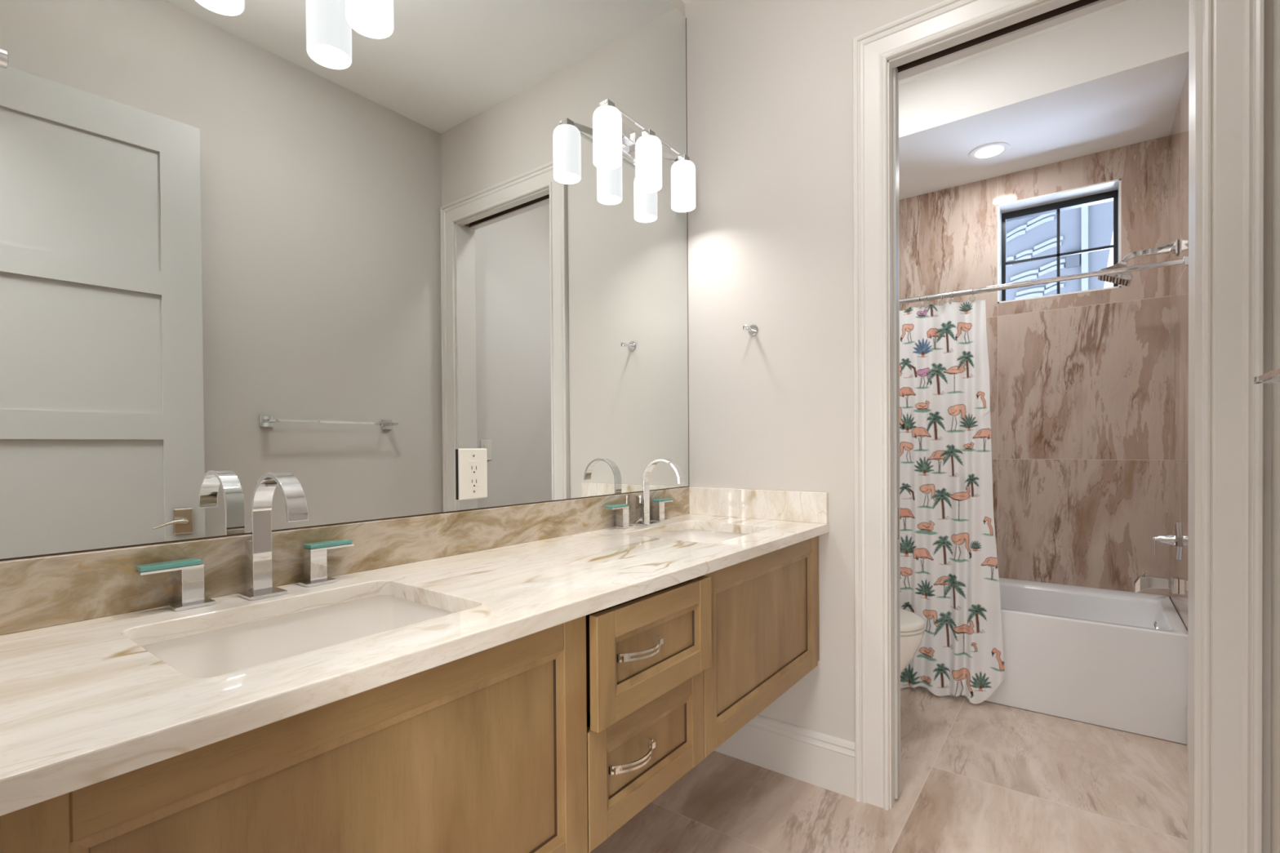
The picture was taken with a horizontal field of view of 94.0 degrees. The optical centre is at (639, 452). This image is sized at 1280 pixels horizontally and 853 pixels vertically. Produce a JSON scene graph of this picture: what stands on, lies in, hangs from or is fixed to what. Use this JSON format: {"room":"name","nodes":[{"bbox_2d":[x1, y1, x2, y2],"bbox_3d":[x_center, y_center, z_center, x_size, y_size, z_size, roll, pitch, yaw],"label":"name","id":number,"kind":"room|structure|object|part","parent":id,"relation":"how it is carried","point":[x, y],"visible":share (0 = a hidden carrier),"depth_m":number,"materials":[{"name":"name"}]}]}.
{"room":"bathroom","nodes":[
{"label":"bathroom","id":0,"kind":"room"},
{"bbox_2d":[669,0,684,16],"bbox_3d":[-0.488,-0.301,1.587,0.120,2.947,2.100,0,1,37],"label":"wall","id":1,"kind":"structure","parent":0,"point":[679,4],"depth_m":2.35,"materials":[{"name":"paint"}]},
{"bbox_2d":[0,615,587,852],"bbox_3d":[-0.544,0.520,0.956,0.546,0.452,0.762,0,1,37],"label":"vanity cabinet","id":2,"kind":"object","parent":1,"relation":"attached to","point":[485,751],"visible":0.64,"depth_m":0.80,"materials":[{"name":"brown wood"}]},
{"bbox_3d":[-0.335,0.520,0.805,0.005,0.314,0.612,0,1,37],"label":"inset panel","id":3,"kind":"part","parent":2,"relation":"part of","materials":[{"name":"brown wood"}]},
{"bbox_2d":[0,0,688,560],"bbox_3d":[-0.403,-0.783,1.594,0.006,1.864,1.975,0,1,37],"label":"mirror","id":4,"kind":"object","parent":1,"relation":"attached to","point":[242,242],"visible":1,"depth_m":1.25,"materials":[{"name":"clear glass"}]},
{"bbox_2d":[345,0,393,39],"bbox_3d":[-0.707,-0.996,1.075,0.131,0.222,0.525,0,1,37],"label":"vanity light","id":5,"kind":"object","parent":4,"relation":"attached to","point":[373,19],"visible":1,"depth_m":1.26,"materials":[{"name":"white glass"}]},
{"bbox_2d":[456,448,487,500],"bbox_3d":[-0.432,0.055,1.542,0.011,0.130,0.092,0,1,37],"label":"outlet","id":6,"kind":"object","parent":4,"relation":"attached to","point":[471,463],"visible":1,"depth_m":1.53,"materials":[{"name":"white plastic"}]},
{"bbox_2d":[468,460,479,487],"bbox_3d":[-0.428,0.055,1.540,0.002,0.068,0.034,0,1,37],"label":"receptacle","id":7,"kind":"object","parent":6,"relation":"attached to","point":[473,465],"depth_m":1.54,"materials":[{"name":"white plastic"}]},
{"bbox_2d":[592,98,695,212],"bbox_3d":[0.013,-1.009,2.035,0.131,0.222,0.525,0,1,37],"label":"vanity light","id":8,"kind":"object","parent":4,"relation":"attached to","point":[612,138],"visible":1,"depth_m":1.99,"materials":[{"name":"white glass"}]},
{"bbox_3d":[-0.101,-0.977,1.850,0.091,0.162,0.091,0,1,37],"label":"lamp shade","id":9,"kind":"part","parent":8,"relation":"part of","materials":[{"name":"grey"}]},
{"bbox_3d":[0.029,-0.979,2.024,0.091,0.162,0.091,0,1,37],"label":"lamp shade","id":10,"kind":"part","parent":8,"relation":"part of","materials":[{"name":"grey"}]},
{"bbox_3d":[0.006,-1.072,2.040,0.055,0.022,0.465,0,1,37],"label":"bow arm","id":11,"kind":"part","parent":8,"relation":"part of","materials":[{"name":"silver metal"}]},
{"bbox_3d":[0.159,-0.982,2.197,0.091,0.162,0.091,0,1,37],"label":"lamp shade","id":12,"kind":"part","parent":8,"relation":"part of","materials":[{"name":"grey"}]},
{"bbox_2d":[0,487,689,635],"bbox_3d":[-0.393,0.202,1.598,0.019,0.106,1.939,0,1,37],"label":"backsplash","id":13,"kind":"structure","parent":1,"relation":"attached to","point":[36,593],"depth_m":1.16,"materials":[{"name":"stone"}]},
{"bbox_2d":[586,575,711,852],"bbox_3d":[-0.170,0.513,1.414,0.595,0.452,0.419,0,1,37],"label":"drawer cabinet","id":14,"kind":"object","parent":1,"relation":"attached to","point":[647,656],"visible":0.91,"depth_m":1.22,"materials":[{"name":"brown wood"}]},
{"bbox_3d":[-0.007,0.618,1.208,0.041,0.016,0.140,0,1,37],"label":"handle","id":15,"kind":"part","parent":14,"relation":"part of","materials":[{"name":"silver metal"}]},
{"bbox_3d":[0.010,0.394,1.192,0.041,0.016,0.140,0,1,37],"label":"handle","id":16,"kind":"part","parent":14,"relation":"part of","materials":[{"name":"silver metal"}]},
{"bbox_3d":[0.022,0.627,1.272,0.020,0.223,0.413,0,1,37],"label":"drawer","id":17,"kind":"part","parent":14,"relation":"part of","materials":[{"name":"brown wood"}]},
{"bbox_3d":[0.018,0.627,1.276,0.005,0.095,0.285,0,1,37],"label":"inset panel","id":18,"kind":"part","parent":14,"relation":"part of","materials":[{"name":"brown wood"}]},
{"bbox_3d":[0.039,0.403,1.257,0.020,0.212,0.413,0,1,37],"label":"drawer","id":19,"kind":"part","parent":14,"relation":"part of","materials":[{"name":"brown wood"}]},
{"bbox_3d":[0.034,0.403,1.260,0.005,0.084,0.285,0,1,37],"label":"inset panel","id":20,"kind":"part","parent":14,"relation":"part of","materials":[{"name":"brown wood"}]},
{"bbox_2d":[697,535,819,757],"bbox_3d":[0.176,0.506,1.916,0.546,0.452,0.796,0,1,37],"label":"vanity cabinet","id":21,"kind":"object","parent":1,"relation":"attached to","point":[766,629],"visible":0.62,"depth_m":1.69,"materials":[{"name":"brown wood"}]},
{"bbox_2d":[0,486,829,816],"bbox_3d":[-0.171,0.218,1.432,0.572,0.137,1.979,0,1,37],"label":"countertop","id":22,"kind":"structure","parent":21,"relation":"on","point":[82,704],"depth_m":0.96,"materials":[{"name":"stone"}]},
{"bbox_2d":[134,472,353,611],"bbox_3d":[-0.654,0.149,1.066,0.196,0.226,0.350,0,1,37],"label":"faucet","id":23,"kind":"object","parent":22,"relation":"on","point":[189,573],"visible":1,"depth_m":1.08,"materials":[{"name":"silver metal"}]},
{"bbox_3d":[-0.791,0.226,1.005,0.032,0.064,0.087,0,1,37],"label":"handle","id":24,"kind":"part","parent":23,"relation":"part of","materials":[{"name":"silver metal"}]},
{"bbox_3d":[-0.772,0.260,1.026,0.055,0.006,0.058,0,1,37],"label":"handle","id":25,"kind":"part","parent":23,"relation":"part of","materials":[{"name":"silver metal"}]},
{"bbox_3d":[-0.695,0.259,1.098,0.062,0.006,0.062,0,1,37],"label":"plate","id":26,"kind":"part","parent":23,"relation":"part of","materials":[{"name":"silver metal"}]},
{"bbox_3d":[-0.649,0.146,1.062,0.183,0.220,0.032,0,1,37],"label":"spout","id":27,"kind":"part","parent":23,"relation":"part of","materials":[{"name":"silver metal"}]},
{"bbox_3d":[-0.648,0.258,1.193,0.055,0.006,0.058,0,1,37],"label":"handle","id":28,"kind":"part","parent":23,"relation":"part of","materials":[{"name":"silver metal"}]},
{"bbox_3d":[-0.633,0.223,1.216,0.032,0.064,0.087,0,1,37],"label":"handle","id":29,"kind":"part","parent":23,"relation":"part of","materials":[{"name":"silver metal"}]},
{"bbox_2d":[140,595,455,678],"bbox_3d":[-0.518,0.372,0.958,0.406,0.158,0.494,0,1,37],"label":"sink","id":30,"kind":"object","parent":22,"relation":"in","point":[221,651],"visible":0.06,"depth_m":1.08,"materials":[{"name":"white ceramic"}]},
{"bbox_2d":[604,458,684,528],"bbox_3d":[0.061,0.135,2.022,0.196,0.226,0.350,0,1,37],"label":"faucet","id":31,"kind":"object","parent":22,"relation":"on","point":[642,501],"visible":1,"depth_m":2.04,"materials":[{"name":"silver metal"}]},
{"bbox_3d":[-0.075,0.212,1.961,0.032,0.064,0.087,0,1,37],"label":"handle","id":32,"kind":"part","parent":31,"relation":"part of","materials":[{"name":"silver metal"}]},
{"bbox_3d":[-0.057,0.246,1.982,0.055,0.006,0.058,0,1,37],"label":"handle","id":33,"kind":"part","parent":31,"relation":"part of","materials":[{"name":"silver metal"}]},
{"bbox_3d":[0.021,0.245,2.054,0.062,0.006,0.062,0,1,37],"label":"plate","id":34,"kind":"part","parent":31,"relation":"part of","materials":[{"name":"silver metal"}]},
{"bbox_3d":[0.068,0.244,2.148,0.055,0.006,0.058,0,1,37],"label":"handle","id":35,"kind":"part","parent":31,"relation":"part of","materials":[{"name":"silver metal"}]},
{"bbox_3d":[0.067,0.132,2.018,0.183,0.220,0.032,0,1,37],"label":"spout","id":36,"kind":"part","parent":31,"relation":"part of","materials":[{"name":"silver metal"}]},
{"bbox_3d":[0.083,0.209,2.171,0.032,0.064,0.087,0,1,37],"label":"handle","id":37,"kind":"part","parent":31,"relation":"part of","materials":[{"name":"silver metal"}]},
{"bbox_2d":[651,528,748,543],"bbox_3d":[0.189,0.359,1.902,0.406,0.158,0.494,0,1,37],"label":"sink","id":38,"kind":"object","parent":22,"relation":"in","point":[688,535],"visible":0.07,"depth_m":2.12,"materials":[{"name":"white ceramic"}]},
{"bbox_3d":[0.368,0.506,1.743,0.005,0.314,0.610,0,1,37],"label":"inset panel","id":39,"kind":"part","parent":21,"relation":"part of","materials":[{"name":"brown wood"}]},
{"bbox_2d":[587,686,1187,852],"bbox_3d":[0.434,1.222,0.981,2.330,0.100,5.800,0,1,37],"label":"floor","id":40,"kind":"structure","parent":0,"point":[985,776],"depth_m":1.99,"materials":[{"name":"tile"}]},
{"bbox_2d":[900,608,925,674],"bbox_3d":[0.895,0.753,2.628,0.658,0.800,0.420,0,1,37],"label":"toilet","id":41,"kind":"object","parent":40,"relation":"on","point":[912,624],"visible":0.15,"depth_m":2.41,"materials":[{"name":"white ceramic"}]},
{"bbox_3d":[0.908,0.943,2.621,0.622,0.421,0.372,0,1,37],"label":"bowl","id":42,"kind":"part","parent":41,"relation":"part of","materials":[{"name":"white ceramic"}]},
{"bbox_3d":[0.951,0.723,2.586,0.514,0.014,0.374,0,1,37],"label":"seat","id":43,"kind":"part","parent":41,"relation":"part of","materials":[{"name":"white plastic"}]},
{"bbox_3d":[0.948,0.698,2.588,0.526,0.028,0.378,0,1,37],"label":"lid","id":44,"kind":"part","parent":41,"relation":"part of","materials":[{"name":"white plastic"}]},
{"bbox_2d":[918,577,1187,744],"bbox_3d":[1.769,0.926,3.089,1.516,0.428,0.773,0,1,37],"label":"bathtub","id":45,"kind":"object","parent":40,"relation":"on","point":[1117,660],"visible":0.57,"depth_m":2.55,"materials":[{"name":"white ceramic"}]},
{"bbox_2d":[681,0,1142,84],"bbox_3d":[0.170,-1.821,0.629,2.330,0.100,4.990,0,1,37],"label":"trim","id":46,"kind":"structure","parent":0,"point":[1127,2],"depth_m":2.60,"materials":[{"name":"paint"}]},
{"bbox_2d":[684,0,1272,852],"bbox_3d":[0.879,-0.314,1.950,1.872,2.947,0.120,0,1,37],"label":"wall","id":47,"kind":"structure","parent":0,"point":[770,82],"depth_m":2.13,"materials":[{"name":"paint"}]},
{"bbox_2d":[742,324,758,335],"bbox_3d":[0.401,-0.453,2.189,0.040,0.040,0.067,0,1,37],"label":"robe hook","id":48,"kind":"object","parent":47,"relation":"attached to","point":[753,330],"visible":1,"depth_m":2.20,"materials":[{"name":"silver metal"}]},
{"bbox_2d":[714,714,855,799],"bbox_3d":[0.460,1.069,2.199,0.663,0.183,0.016,0,1,37],"label":"baseboard","id":49,"kind":"structure","parent":47,"relation":"attached to","point":[822,760],"depth_m":2.12,"materials":[{"name":"paint"}]},
{"bbox_2d":[892,67,900,799],"bbox_3d":[0.588,-0.061,2.176,0.665,2.416,0.035,0,1,37],"label":"door","id":50,"kind":"structure","parent":47,"relation":"in","point":[895,71],"depth_m":1.97,"materials":[{"name":"paint"}]},
{"bbox_3d":[0.856,0.237,1.980,0.001,0.105,0.017,0,1,37],"label":"edge pull","id":51,"kind":"part","parent":50,"relation":"part of","materials":[{"name":"silver metal"}]},
{"bbox_2d":[896,0,1099,72],"bbox_3d":[1.127,-1.291,1.754,0.730,0.059,0.046,0,1,37],"label":"trim","id":52,"kind":"structure","parent":47,"relation":"attached to","point":[1079,3],"depth_m":1.81,"materials":[{"name":"black metal"}]},
{"bbox_2d":[887,0,1202,852],"bbox_3d":[1.139,-0.081,1.759,0.766,2.480,0.124,0,1,37],"label":"trim","id":53,"kind":"structure","parent":47,"relation":"attached to","point":[1195,6],"depth_m":1.58,"materials":[{"name":"paint"}]},
{"bbox_2d":[852,0,1264,852],"bbox_3d":[1.096,-0.102,1.701,0.952,2.525,0.024,0,1,37],"label":"trim","id":54,"kind":"structure","parent":47,"relation":"attached to","point":[1233,162],"depth_m":1.46,"materials":[{"name":"paint"}]},
{"bbox_2d":[1186,709,1187,749],"bbox_3d":[1.239,1.062,2.381,1.520,0.183,0.970,0,1,37],"label":"baseboard","id":55,"kind":"structure","parent":47,"relation":"attached to","point":[1187,709],"depth_m":2.31,"materials":[{"name":"paint"}]},
{"bbox_2d":[898,135,1169,596],"bbox_3d":[2.055,-0.208,3.470,1.520,2.690,0.200,0,1,37],"label":"wall","id":56,"kind":"structure","parent":0,"point":[1079,383],"depth_m":3.16,"materials":[{"name":"tile"}]},
{"bbox_2d":[898,0,1189,199],"bbox_3d":[1.783,-1.726,3.158,1.880,0.357,0.990,0,1,37],"label":"ceiling","id":57,"kind":"structure","parent":0,"point":[1115,78],"depth_m":2.71,"materials":[{"name":"paint"}]},
{"bbox_2d":[968,142,1010,160],"bbox_3d":[1.796,-1.544,3.070,0.188,0.006,0.188,0,1,37],"label":"recessed light","id":58,"kind":"object","parent":57,"relation":"in","point":[993,150],"visible":1,"depth_m":3.06,"materials":[{"name":"paint"}]},
{"bbox_2d":[1168,0,1279,852],"bbox_3d":[1.528,-0.313,1.377,0.146,2.947,4.180,0,1,37],"label":"wall","id":59,"kind":"structure","parent":0,"point":[1179,136],"depth_m":2.43,"materials":[{"name":"paint"}]},
{"bbox_2d":[1097,239,1178,286],"bbox_3d":[2.287,-0.862,2.750,0.284,0.162,0.134,0,1,37],"label":"showerhead","id":60,"kind":"object","parent":59,"relation":"attached to","point":[1122,278],"visible":0.97,"depth_m":2.73,"materials":[{"name":"silver metal"}]},
{"bbox_3d":[2.322,-0.911,2.722,0.194,0.064,0.064,0,1,37],"label":"arm","id":61,"kind":"part","parent":60,"relation":"part of","materials":[{"name":"silver metal"}]},
{"bbox_2d":[1133,572,1178,594],"bbox_3d":[2.338,0.597,2.707,0.150,0.093,0.060,0,1,37],"label":"tub spout","id":62,"kind":"object","parent":59,"relation":"attached to","point":[1143,582],"visible":1,"depth_m":2.69,"materials":[{"name":"silver metal"}]},
{"bbox_2d":[1152,521,1179,559],"bbox_3d":[2.363,0.393,2.686,0.086,0.166,0.124,0,1,37],"label":"shower valve","id":63,"kind":"object","parent":59,"relation":"attached to","point":[1173,539],"visible":1,"depth_m":2.66,"materials":[{"name":"silver metal"}]},
{"bbox_3d":[2.334,0.421,2.708,0.007,0.078,0.014,0,1,37],"label":"lever","id":64,"kind":"part","parent":63,"relation":"part of","materials":[{"name":"silver metal"}]},
{"bbox_3d":[2.358,0.391,2.689,0.074,0.052,0.052,0,1,37],"label":"stem","id":65,"kind":"part","parent":63,"relation":"part of","materials":[{"name":"silver metal"}]},
{"bbox_3d":[2.392,0.393,2.664,0.012,0.166,0.124,0,1,37],"label":"plate","id":66,"kind":"part","parent":63,"relation":"part of","materials":[{"name":"silver metal"}]},
{"bbox_2d":[1253,368,1279,383],"bbox_3d":[1.087,-0.139,0.936,0.082,0.051,0.619,0,1,37],"label":"towel bar","id":67,"kind":"object","parent":59,"relation":"attached to","point":[1273,376],"visible":1,"depth_m":1.15,"materials":[{"name":"silver metal"}]},
{"bbox_3d":[1.256,-0.144,1.168,0.076,0.013,0.032,0,1,37],"label":"arm","id":68,"kind":"part","parent":67,"relation":"part of","materials":[{"name":"silver metal"}]},
{"bbox_3d":[0.870,-0.326,3.256,0.120,2.947,1.960,0,1,37],"label":"wall","id":69,"kind":"structure","parent":0,"visible":0},
{"bbox_2d":[899,255,1188,304],"bbox_3d":[1.500,-0.732,2.729,1.519,0.068,0.068,0,1,37],"label":"curtain rod","id":70,"kind":"object","parent":69,"relation":"attached to","point":[1184,261],"visible":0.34,"depth_m":2.55,"materials":[{"name":"silver metal"}]},
{"bbox_2d":[915,295,922,308],"bbox_3d":[1.336,-0.716,2.851,0.026,0.065,0.036,0,1,37],"label":"curtain ring","id":71,"kind":"object","parent":70,"relation":"hanging from","point":[919,305],"visible":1,"depth_m":2.84,"materials":[{"name":"silver metal"}]},
{"bbox_2d":[924,294,929,307],"bbox_3d":[1.363,-0.716,2.832,0.026,0.065,0.036,0,1,37],"label":"curtain ring","id":72,"kind":"object","parent":70,"relation":"hanging from","point":[926,304],"visible":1,"depth_m":2.82,"materials":[{"name":"silver metal"}]},
{"bbox_2d":[938,292,944,306],"bbox_3d":[1.414,-0.716,2.793,0.026,0.065,0.036,0,1,37],"label":"curtain ring","id":73,"kind":"object","parent":70,"relation":"hanging from","point":[941,302],"visible":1,"depth_m":2.78,"materials":[{"name":"silver metal"}]},
{"bbox_2d":[948,290,955,304],"bbox_3d":[1.448,-0.716,2.767,0.026,0.065,0.036,0,1,37],"label":"curtain ring","id":74,"kind":"object","parent":70,"relation":"hanging from","point":[952,300],"visible":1,"depth_m":2.75,"materials":[{"name":"silver metal"}]},
{"bbox_2d":[899,299,1004,703],"bbox_3d":[1.319,0.221,2.851,0.725,1.838,0.067,0,1,37],"label":"shower curtain","id":75,"kind":"object","parent":70,"relation":"hanging from","point":[949,578],"visible":0.58,"depth_m":2.78,"materials":[{"name":"fabric"}]},
{"bbox_2d":[968,288,975,302],"bbox_3d":[1.516,-0.716,2.717,0.026,0.065,0.036,0,1,37],"label":"curtain ring","id":76,"kind":"object","parent":70,"relation":"hanging from","point":[972,298],"visible":1,"depth_m":2.70,"materials":[{"name":"silver metal"}]},
{"bbox_3d":[-0.380,-0.290,0.270,1.632,2.947,0.120,0,1,37],"label":"wall","id":77,"kind":"structure","parent":0,"visible":0},
{"bbox_2d":[0,48,8,68],"bbox_3d":[-0.746,-0.449,0.659,0.040,0.040,0.067,0,1,37],"label":"robe hook","id":78,"kind":"object","parent":77,"relation":"attached to","point":[4,58],"visible":1,"depth_m":0.68,"materials":[{"name":"silver metal"}]},
{"label":"outside","id":79,"kind":"structure","parent":0,"visible":0},
{"bbox_2d":[997,178,1121,303],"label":"window","id":80,"kind":"structure","parent":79,"point":[1088,227],"depth_m":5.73,"materials":[{"name":"glass"}]},
{"bbox_2d":[1066,249,1079,268],"bbox_3d":[4.106,-1.832,5.665,0.105,0.150,0.031,0,1,37],"label":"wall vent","id":81,"kind":"object","parent":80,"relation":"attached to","point":[1073,260],"depth_m":5.66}
]}

